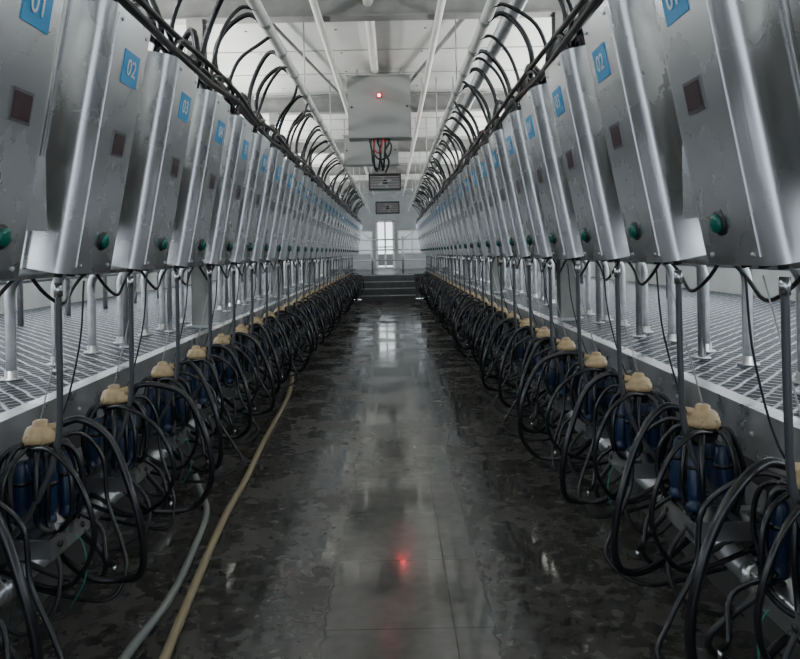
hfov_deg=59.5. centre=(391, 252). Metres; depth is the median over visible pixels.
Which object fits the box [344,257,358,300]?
cluster
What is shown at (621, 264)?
tube
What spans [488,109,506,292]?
support column
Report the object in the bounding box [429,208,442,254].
control box
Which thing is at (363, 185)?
roof beam
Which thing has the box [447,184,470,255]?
control box
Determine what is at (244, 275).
post
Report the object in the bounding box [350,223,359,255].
control box
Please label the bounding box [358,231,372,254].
window
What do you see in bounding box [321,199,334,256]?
control box
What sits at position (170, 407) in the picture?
cluster
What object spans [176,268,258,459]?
cluster
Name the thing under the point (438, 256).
cluster
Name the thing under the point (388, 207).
heater
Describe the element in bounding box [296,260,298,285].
post
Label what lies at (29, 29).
control box
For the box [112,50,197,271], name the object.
control box
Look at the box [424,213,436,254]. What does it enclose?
control box
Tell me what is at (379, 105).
cabinet
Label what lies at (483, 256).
tube
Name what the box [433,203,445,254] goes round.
control box
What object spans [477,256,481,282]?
post
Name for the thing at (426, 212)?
control box
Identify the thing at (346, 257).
cluster
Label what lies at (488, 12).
pipe
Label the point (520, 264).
tube
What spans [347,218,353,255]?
control box
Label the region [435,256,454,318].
cluster
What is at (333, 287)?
cluster
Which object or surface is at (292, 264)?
tube
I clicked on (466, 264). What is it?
support column
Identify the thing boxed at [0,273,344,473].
curb
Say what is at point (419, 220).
control box
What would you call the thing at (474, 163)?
control box
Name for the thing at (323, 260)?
cluster
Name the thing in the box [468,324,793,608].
milk pipeline
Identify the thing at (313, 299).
cluster
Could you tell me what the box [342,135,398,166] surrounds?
junction box
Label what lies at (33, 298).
wall
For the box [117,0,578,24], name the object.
roof beam
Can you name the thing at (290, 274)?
post
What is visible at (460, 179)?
control box
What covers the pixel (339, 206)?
control box
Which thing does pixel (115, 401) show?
cluster
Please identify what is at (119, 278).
tube
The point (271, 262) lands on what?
post
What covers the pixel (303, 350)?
cluster
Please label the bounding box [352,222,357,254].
control box
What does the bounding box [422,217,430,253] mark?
control box
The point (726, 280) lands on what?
wall
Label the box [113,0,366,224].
bundle
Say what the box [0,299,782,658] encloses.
floor
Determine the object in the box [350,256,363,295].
cluster
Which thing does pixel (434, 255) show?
cluster
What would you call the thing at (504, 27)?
pipe
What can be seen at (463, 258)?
cluster
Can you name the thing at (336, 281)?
cluster
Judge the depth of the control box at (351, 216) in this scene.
17.21 m
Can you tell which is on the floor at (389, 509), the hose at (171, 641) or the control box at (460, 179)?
the hose at (171, 641)
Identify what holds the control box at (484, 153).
attached to the mounting rail
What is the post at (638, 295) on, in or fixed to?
on the platform at (722, 369)
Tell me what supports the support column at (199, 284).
on the platform at (33, 338)
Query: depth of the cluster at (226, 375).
5.42 m
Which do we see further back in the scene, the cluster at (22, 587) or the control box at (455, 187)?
the control box at (455, 187)
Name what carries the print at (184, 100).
attached to the control box at (169, 86)
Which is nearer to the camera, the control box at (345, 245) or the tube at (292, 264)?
the tube at (292, 264)
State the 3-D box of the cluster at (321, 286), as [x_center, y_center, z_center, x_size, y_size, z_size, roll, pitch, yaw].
[-1.252,0.730,13.145,0.556,1.242,0.397,-1,0,0]
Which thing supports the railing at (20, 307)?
on the platform at (33, 338)
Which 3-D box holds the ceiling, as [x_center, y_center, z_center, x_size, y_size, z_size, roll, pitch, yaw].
[-0.131,-2.542,13.000,9.600,0.111,34.000,-1,0,0]
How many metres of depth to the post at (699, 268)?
4.12 m
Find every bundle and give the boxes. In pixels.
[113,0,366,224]
[410,0,604,222]
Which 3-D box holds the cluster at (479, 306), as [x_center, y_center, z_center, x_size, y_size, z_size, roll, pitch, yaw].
[1.081,0.684,8.982,0.632,1.242,0.391,-1,0,5]
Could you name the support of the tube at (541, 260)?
on the platform at (722, 369)
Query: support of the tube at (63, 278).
on the platform at (33, 338)
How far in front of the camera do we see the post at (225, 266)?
8.32 m
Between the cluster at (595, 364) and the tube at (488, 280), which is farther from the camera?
the tube at (488, 280)
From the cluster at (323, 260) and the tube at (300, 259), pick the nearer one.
the cluster at (323, 260)
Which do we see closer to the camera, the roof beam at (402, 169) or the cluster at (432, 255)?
the cluster at (432, 255)
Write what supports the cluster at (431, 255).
hanging from the control box at (421, 218)
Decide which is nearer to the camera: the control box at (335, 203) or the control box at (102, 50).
the control box at (102, 50)
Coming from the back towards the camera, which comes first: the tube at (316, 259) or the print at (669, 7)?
the tube at (316, 259)
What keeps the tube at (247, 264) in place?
on the platform at (33, 338)
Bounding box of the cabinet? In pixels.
[346,68,411,172]
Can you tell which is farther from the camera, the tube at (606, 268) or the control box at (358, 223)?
the control box at (358, 223)
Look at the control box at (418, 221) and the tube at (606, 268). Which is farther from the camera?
the control box at (418, 221)
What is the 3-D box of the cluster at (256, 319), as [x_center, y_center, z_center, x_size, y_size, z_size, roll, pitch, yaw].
[-1.225,0.730,6.845,0.610,1.242,0.396,-1,0,0]
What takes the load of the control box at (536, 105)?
attached to the mounting rail
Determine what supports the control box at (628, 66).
attached to the mounting rail
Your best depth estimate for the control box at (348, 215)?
15.81 m
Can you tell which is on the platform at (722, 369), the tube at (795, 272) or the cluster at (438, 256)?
the tube at (795, 272)
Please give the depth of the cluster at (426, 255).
21.51 m
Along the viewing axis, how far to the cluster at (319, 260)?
11.75 m
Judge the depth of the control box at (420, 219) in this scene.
19.35 m
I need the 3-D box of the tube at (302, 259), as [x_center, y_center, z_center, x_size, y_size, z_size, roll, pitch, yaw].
[-1.932,0.384,16.475,0.478,0.629,0.116,-1,0,0]
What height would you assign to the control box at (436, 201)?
1.012 m
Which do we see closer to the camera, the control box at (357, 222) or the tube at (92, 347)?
the tube at (92, 347)
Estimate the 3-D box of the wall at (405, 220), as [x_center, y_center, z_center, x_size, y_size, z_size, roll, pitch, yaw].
[-0.090,-0.498,30.050,9.600,4.000,0.100,-1,0,0]
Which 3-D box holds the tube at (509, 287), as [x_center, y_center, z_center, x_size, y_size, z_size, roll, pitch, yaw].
[1.786,0.310,11.750,0.478,0.629,0.116,-1,0,0]
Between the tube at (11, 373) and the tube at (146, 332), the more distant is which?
the tube at (146, 332)
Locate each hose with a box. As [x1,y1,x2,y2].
[118,460,209,658]
[159,372,293,658]
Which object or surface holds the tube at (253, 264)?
on the platform at (33, 338)
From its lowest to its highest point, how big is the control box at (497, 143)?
1.012 m
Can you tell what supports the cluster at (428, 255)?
hanging from the control box at (419, 220)
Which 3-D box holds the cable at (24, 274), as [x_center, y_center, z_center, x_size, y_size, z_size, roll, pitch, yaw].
[-1.660,0.163,9.300,0.064,0.197,26.600,-1,0,0]
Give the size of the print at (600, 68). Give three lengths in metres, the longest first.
0.082 x 0.062 x 0.002 m
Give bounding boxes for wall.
[0,263,269,313]
[283,193,489,269]
[505,258,795,300]
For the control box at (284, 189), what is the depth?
6.68 m
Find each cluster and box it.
[0,280,147,636]
[0,501,64,658]
[74,275,214,551]
[131,271,243,497]
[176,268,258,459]
[197,266,276,431]
[225,265,282,409]
[242,264,299,392]
[255,263,311,380]
[268,262,316,369]
[280,261,317,360]
[289,260,333,344]
[289,261,324,351]
[301,260,336,338]
[309,259,337,333]
[312,259,340,327]
[316,259,339,324]
[321,258,345,320]
[325,258,350,316]
[331,258,350,312]
[332,257,349,311]
[335,257,352,307]
[337,257,356,306]
[341,257,357,302]
[341,257,357,303]
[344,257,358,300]
[347,256,360,297]
[347,257,357,298]
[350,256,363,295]
[418,255,429,291]
[419,255,432,295]
[420,255,436,300]
[421,255,432,295]
[421,255,434,297]
[421,255,438,302]
[425,255,443,302]
[426,256,445,309]
[426,256,448,311]
[428,255,442,306]
[430,256,451,314]
[434,256,454,320]
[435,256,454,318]
[437,256,462,324]
[437,256,463,329]
[439,257,472,335]
[447,257,481,341]
[451,257,485,348]
[452,258,492,354]
[454,258,503,363]
[465,259,512,375]
[479,259,527,388]
[481,260,543,402]
[493,261,561,423]
[502,262,588,450]
[517,263,628,485]
[559,265,679,537]
[603,269,766,617]
[654,274,799,658]
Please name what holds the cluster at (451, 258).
hanging from the control box at (436, 201)
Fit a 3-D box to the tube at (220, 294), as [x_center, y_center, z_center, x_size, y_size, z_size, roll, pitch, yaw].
[-1.932,0.384,8.600,0.478,0.629,0.116,-1,0,0]
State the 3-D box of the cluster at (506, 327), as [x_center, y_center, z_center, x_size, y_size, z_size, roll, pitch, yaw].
[1.120,0.683,6.885,0.556,1.242,0.397,-1,0,0]
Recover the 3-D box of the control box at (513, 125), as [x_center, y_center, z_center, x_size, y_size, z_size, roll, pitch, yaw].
[1.036,-0.459,4.800,0.502,1.012,0.450,-1,0,0]
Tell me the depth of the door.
29.92 m
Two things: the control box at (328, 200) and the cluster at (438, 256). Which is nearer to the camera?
the control box at (328, 200)
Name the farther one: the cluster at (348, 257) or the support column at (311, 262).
the cluster at (348, 257)
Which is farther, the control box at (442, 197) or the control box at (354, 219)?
the control box at (354, 219)
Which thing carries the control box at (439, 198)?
attached to the mounting rail
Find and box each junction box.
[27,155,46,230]
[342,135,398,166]
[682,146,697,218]
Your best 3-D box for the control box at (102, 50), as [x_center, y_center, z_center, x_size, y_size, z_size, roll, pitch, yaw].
[-1.213,-0.414,2.660,0.502,1.012,0.450,-1,0,0]
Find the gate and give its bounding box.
[348,230,431,273]
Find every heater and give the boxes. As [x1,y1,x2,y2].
[368,166,400,190]
[375,191,399,213]
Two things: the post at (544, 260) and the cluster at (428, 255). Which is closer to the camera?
the post at (544, 260)
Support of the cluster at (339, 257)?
hanging from the control box at (348, 215)
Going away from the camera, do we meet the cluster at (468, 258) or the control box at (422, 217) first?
the cluster at (468, 258)
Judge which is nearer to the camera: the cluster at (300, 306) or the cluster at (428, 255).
the cluster at (300, 306)
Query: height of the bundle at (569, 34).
0.773 m
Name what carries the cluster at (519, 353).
hanging from the control box at (484, 153)
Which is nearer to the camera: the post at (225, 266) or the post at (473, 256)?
the post at (225, 266)
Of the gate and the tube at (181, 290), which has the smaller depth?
the tube at (181, 290)
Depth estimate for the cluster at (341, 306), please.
13.77 m
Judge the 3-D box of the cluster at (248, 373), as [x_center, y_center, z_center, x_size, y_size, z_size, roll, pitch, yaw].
[-1.252,0.730,6.145,0.556,1.242,0.397,-1,0,0]
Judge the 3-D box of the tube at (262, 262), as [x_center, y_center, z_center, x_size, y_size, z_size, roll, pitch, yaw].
[-1.932,0.384,11.225,0.478,0.629,0.116,-1,0,0]
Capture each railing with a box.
[0,262,269,325]
[522,258,788,296]
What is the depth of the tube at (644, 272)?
5.43 m
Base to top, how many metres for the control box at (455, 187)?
1.012 m
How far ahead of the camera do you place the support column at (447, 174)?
19.72 m
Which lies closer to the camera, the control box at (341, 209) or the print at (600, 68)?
the print at (600, 68)
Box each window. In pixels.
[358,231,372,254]
[397,230,420,253]
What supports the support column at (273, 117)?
on the platform at (33, 338)
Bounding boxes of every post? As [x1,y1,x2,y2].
[50,277,67,371]
[119,272,128,347]
[164,269,175,331]
[223,265,230,311]
[242,264,248,304]
[257,262,262,299]
[270,262,272,295]
[289,261,292,288]
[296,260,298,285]
[472,256,473,279]
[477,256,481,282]
[484,256,488,284]
[502,257,506,290]
[512,258,517,294]
[525,258,529,298]
[542,259,547,304]
[593,261,604,323]
[632,262,645,337]
[693,265,710,358]
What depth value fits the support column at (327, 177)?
19.72 m
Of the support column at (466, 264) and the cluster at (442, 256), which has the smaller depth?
the cluster at (442, 256)
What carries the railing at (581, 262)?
on the platform at (722, 369)
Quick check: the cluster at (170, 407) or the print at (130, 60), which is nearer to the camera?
the print at (130, 60)
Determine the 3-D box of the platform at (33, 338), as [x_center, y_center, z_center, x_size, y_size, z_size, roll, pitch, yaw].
[-3.193,1.144,13.000,3.310,0.840,33.980,-1,0,0]
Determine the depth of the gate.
23.78 m
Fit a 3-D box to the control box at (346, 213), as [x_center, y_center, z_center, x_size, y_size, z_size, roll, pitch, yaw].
[-1.213,-0.414,15.260,0.502,1.012,0.450,-1,0,0]
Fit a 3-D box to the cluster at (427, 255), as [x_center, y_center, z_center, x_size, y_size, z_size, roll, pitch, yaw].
[1.120,0.683,20.885,0.556,1.242,0.397,-1,0,0]
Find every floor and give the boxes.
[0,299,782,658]
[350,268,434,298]
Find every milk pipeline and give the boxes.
[0,319,317,608]
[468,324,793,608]
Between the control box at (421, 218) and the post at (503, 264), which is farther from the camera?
the control box at (421, 218)
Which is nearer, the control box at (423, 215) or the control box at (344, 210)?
the control box at (344, 210)
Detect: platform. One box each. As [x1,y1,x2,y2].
[0,269,355,635]
[425,266,799,655]
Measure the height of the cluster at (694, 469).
1.242 m
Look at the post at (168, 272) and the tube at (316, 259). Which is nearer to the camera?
the post at (168, 272)
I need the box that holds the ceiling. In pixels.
[148,18,551,194]
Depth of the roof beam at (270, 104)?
10.99 m
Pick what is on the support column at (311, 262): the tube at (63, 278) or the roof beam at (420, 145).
the roof beam at (420, 145)
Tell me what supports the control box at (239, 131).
attached to the mounting rail
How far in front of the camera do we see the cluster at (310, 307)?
10.37 m
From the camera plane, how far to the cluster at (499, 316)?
7.52 m
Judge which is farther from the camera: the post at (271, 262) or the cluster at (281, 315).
the post at (271, 262)
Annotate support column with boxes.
[185,19,219,327]
[269,113,285,297]
[304,153,316,284]
[324,176,332,277]
[336,190,342,272]
[436,188,442,270]
[446,173,454,274]
[461,151,473,280]
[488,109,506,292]
[551,12,584,320]
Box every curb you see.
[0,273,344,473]
[436,271,799,476]
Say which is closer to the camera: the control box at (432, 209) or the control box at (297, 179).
the control box at (297, 179)
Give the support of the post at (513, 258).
on the platform at (722, 369)
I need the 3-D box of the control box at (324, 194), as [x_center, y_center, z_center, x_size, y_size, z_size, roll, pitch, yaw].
[-1.213,-0.414,10.360,0.502,1.012,0.450,-1,0,0]
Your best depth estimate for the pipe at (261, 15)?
6.38 m
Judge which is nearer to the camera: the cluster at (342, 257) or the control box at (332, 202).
the control box at (332, 202)
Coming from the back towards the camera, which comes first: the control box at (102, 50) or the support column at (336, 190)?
the support column at (336, 190)
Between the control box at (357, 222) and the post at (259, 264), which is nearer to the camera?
the post at (259, 264)
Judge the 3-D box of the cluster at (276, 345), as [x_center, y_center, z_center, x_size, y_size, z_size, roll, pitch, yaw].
[-1.192,0.729,7.546,0.674,1.242,0.397,-1,0,0]
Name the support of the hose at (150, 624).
on the floor at (389, 509)
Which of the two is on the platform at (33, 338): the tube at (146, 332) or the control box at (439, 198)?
the tube at (146, 332)
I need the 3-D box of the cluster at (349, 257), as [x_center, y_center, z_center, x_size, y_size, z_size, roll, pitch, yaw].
[-1.252,0.730,20.145,0.556,1.242,0.397,-1,0,0]
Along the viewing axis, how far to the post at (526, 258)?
9.37 m
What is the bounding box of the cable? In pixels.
[439,254,799,301]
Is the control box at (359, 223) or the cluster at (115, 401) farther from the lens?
the control box at (359, 223)
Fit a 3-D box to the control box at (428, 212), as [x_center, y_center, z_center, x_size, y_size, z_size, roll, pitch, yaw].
[1.036,-0.459,15.300,0.502,1.012,0.450,-1,0,0]
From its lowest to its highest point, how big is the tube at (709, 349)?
0.629 m
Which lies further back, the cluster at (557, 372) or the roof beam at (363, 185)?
the roof beam at (363, 185)
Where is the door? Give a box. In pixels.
[375,220,394,268]
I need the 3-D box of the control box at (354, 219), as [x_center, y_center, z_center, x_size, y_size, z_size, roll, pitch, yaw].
[-1.213,-0.414,18.760,0.502,1.012,0.450,-1,0,0]
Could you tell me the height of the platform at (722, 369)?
0.840 m
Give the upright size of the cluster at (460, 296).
1.242 m
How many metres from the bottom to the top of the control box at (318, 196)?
1.012 m
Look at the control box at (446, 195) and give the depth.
10.24 m
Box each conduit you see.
[309,0,374,196]
[402,0,445,195]
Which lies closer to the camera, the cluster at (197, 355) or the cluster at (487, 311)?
the cluster at (197, 355)
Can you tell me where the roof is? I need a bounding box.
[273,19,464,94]
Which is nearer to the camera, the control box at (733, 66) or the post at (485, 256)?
the control box at (733, 66)
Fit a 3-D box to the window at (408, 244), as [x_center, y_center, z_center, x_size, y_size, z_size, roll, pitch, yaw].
[0.861,-0.467,29.962,1.250,1.010,0.055,-1,0,0]
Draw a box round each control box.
[0,0,64,278]
[20,0,150,277]
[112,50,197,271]
[167,88,229,268]
[204,114,252,265]
[230,133,270,264]
[249,147,283,262]
[264,158,294,261]
[278,167,303,260]
[288,175,310,260]
[294,181,316,259]
[305,187,321,258]
[308,191,326,258]
[316,195,330,257]
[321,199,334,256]
[322,202,337,257]
[327,205,340,257]
[332,209,345,256]
[333,207,342,256]
[335,211,347,256]
[337,213,349,256]
[340,215,350,256]
[345,216,352,255]
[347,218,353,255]
[348,219,355,255]
[350,220,356,254]
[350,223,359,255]
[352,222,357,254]
[352,223,360,255]
[353,226,360,255]
[357,225,361,254]
[417,223,424,253]
[418,221,425,253]
[419,220,426,253]
[420,219,427,253]
[421,218,428,253]
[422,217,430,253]
[423,215,434,254]
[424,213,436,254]
[426,212,438,254]
[427,210,441,254]
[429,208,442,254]
[431,205,445,254]
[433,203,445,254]
[435,200,448,254]
[438,197,452,254]
[440,193,459,255]
[444,189,464,255]
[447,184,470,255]
[452,179,472,255]
[456,172,482,256]
[462,165,492,256]
[469,155,499,256]
[478,144,514,257]
[488,129,529,258]
[502,110,552,259]
[520,83,583,260]
[545,45,629,262]
[582,0,705,264]
[653,0,799,269]
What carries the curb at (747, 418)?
attached to the platform at (722, 369)
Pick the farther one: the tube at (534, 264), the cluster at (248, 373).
the tube at (534, 264)
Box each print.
[31,0,45,17]
[127,59,135,78]
[182,100,188,113]
[554,94,559,108]
[596,53,604,71]
[666,0,677,9]
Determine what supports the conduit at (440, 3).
hanging from the ceiling
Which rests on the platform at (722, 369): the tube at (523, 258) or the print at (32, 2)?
the tube at (523, 258)
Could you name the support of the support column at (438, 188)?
on the platform at (722, 369)
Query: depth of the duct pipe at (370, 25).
7.74 m
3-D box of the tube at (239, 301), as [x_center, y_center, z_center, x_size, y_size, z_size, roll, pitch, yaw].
[-1.932,0.384,9.650,0.478,0.629,0.116,-1,0,0]
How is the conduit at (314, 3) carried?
hanging from the ceiling
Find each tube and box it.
[0,280,22,381]
[46,277,66,365]
[83,274,101,353]
[113,272,128,343]
[138,270,152,335]
[156,269,167,329]
[179,268,187,322]
[216,265,224,309]
[228,264,233,306]
[235,264,243,303]
[243,263,250,300]
[250,263,257,298]
[257,262,263,296]
[284,260,287,287]
[291,260,295,285]
[299,259,301,283]
[301,259,302,282]
[316,259,317,277]
[482,256,484,281]
[487,258,489,282]
[504,258,505,287]
[506,257,511,289]
[517,258,523,293]
[523,258,526,295]
[530,258,539,297]
[539,258,543,300]
[548,259,555,303]
[581,260,594,314]
[600,261,613,320]
[613,261,629,325]
[641,262,653,332]
[661,263,675,341]
[692,264,715,352]
[733,266,759,366]
[788,268,799,383]
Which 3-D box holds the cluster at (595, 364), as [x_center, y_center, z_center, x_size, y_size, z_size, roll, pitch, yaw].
[1.064,0.684,4.087,0.665,1.242,0.398,-1,0,0]
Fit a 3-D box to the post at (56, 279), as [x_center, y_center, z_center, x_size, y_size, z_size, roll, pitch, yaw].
[-1.979,0.050,4.138,0.097,1.300,0.097,-1,0,0]
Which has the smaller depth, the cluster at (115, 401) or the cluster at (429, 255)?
the cluster at (115, 401)
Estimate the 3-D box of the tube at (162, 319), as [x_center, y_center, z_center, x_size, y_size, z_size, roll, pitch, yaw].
[-1.932,0.384,6.430,0.478,0.629,0.116,-1,0,0]
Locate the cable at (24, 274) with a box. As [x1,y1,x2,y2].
[0,256,339,304]
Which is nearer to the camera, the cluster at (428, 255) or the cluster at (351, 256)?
the cluster at (428, 255)
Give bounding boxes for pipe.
[246,0,369,212]
[362,0,378,73]
[408,0,499,211]
[414,0,527,207]
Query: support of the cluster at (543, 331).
hanging from the control box at (497, 143)
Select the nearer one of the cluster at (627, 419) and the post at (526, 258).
the cluster at (627, 419)
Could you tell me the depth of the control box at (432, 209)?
13.75 m
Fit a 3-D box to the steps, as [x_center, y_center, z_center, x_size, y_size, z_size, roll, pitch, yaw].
[-0.108,1.102,21.992,1.660,0.800,1.215,-1,0,0]
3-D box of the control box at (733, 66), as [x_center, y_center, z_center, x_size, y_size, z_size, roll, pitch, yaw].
[1.036,-0.459,2.000,0.502,1.012,0.450,-1,0,0]
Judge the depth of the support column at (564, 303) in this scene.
6.52 m
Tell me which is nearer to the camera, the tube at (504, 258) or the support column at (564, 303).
the support column at (564, 303)
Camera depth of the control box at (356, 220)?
19.31 m
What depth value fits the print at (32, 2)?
1.97 m
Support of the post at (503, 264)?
on the platform at (722, 369)
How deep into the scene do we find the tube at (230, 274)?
9.10 m
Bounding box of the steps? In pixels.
[361,274,415,301]
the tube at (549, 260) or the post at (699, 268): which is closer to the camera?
the post at (699, 268)
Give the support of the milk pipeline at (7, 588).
attached to the platform at (33, 338)
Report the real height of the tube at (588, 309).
0.629 m
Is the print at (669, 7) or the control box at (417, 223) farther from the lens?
the control box at (417, 223)
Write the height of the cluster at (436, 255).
1.242 m
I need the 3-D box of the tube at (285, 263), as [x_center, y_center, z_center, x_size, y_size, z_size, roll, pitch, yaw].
[-1.932,0.384,13.850,0.478,0.629,0.116,-1,0,0]
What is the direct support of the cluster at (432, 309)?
hanging from the control box at (428, 212)
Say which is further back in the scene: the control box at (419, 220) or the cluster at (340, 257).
the control box at (419, 220)
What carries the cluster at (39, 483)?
hanging from the control box at (102, 50)
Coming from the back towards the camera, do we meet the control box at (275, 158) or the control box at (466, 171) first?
the control box at (466, 171)
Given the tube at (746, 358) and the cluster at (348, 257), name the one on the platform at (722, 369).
the tube at (746, 358)
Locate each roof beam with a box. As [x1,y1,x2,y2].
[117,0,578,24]
[223,92,517,115]
[289,138,480,153]
[312,164,454,175]
[330,180,441,189]
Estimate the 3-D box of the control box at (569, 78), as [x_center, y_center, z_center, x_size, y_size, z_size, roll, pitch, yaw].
[1.036,-0.459,3.400,0.502,1.012,0.450,-1,0,0]
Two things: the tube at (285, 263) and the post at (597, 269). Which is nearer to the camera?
the post at (597, 269)
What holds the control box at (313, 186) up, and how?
attached to the mounting rail
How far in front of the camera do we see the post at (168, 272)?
6.18 m
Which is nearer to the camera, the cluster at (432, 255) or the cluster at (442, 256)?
the cluster at (442, 256)
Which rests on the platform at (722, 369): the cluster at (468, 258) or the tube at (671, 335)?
the tube at (671, 335)
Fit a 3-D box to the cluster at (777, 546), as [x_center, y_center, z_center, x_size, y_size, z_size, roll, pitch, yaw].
[1.081,0.684,1.982,0.632,1.242,0.391,-1,0,5]
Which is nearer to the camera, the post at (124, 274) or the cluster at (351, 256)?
the post at (124, 274)
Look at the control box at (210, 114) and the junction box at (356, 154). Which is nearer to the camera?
the control box at (210, 114)
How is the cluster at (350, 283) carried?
hanging from the control box at (353, 218)
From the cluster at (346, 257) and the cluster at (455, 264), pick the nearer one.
the cluster at (455, 264)
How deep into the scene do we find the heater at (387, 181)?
15.90 m

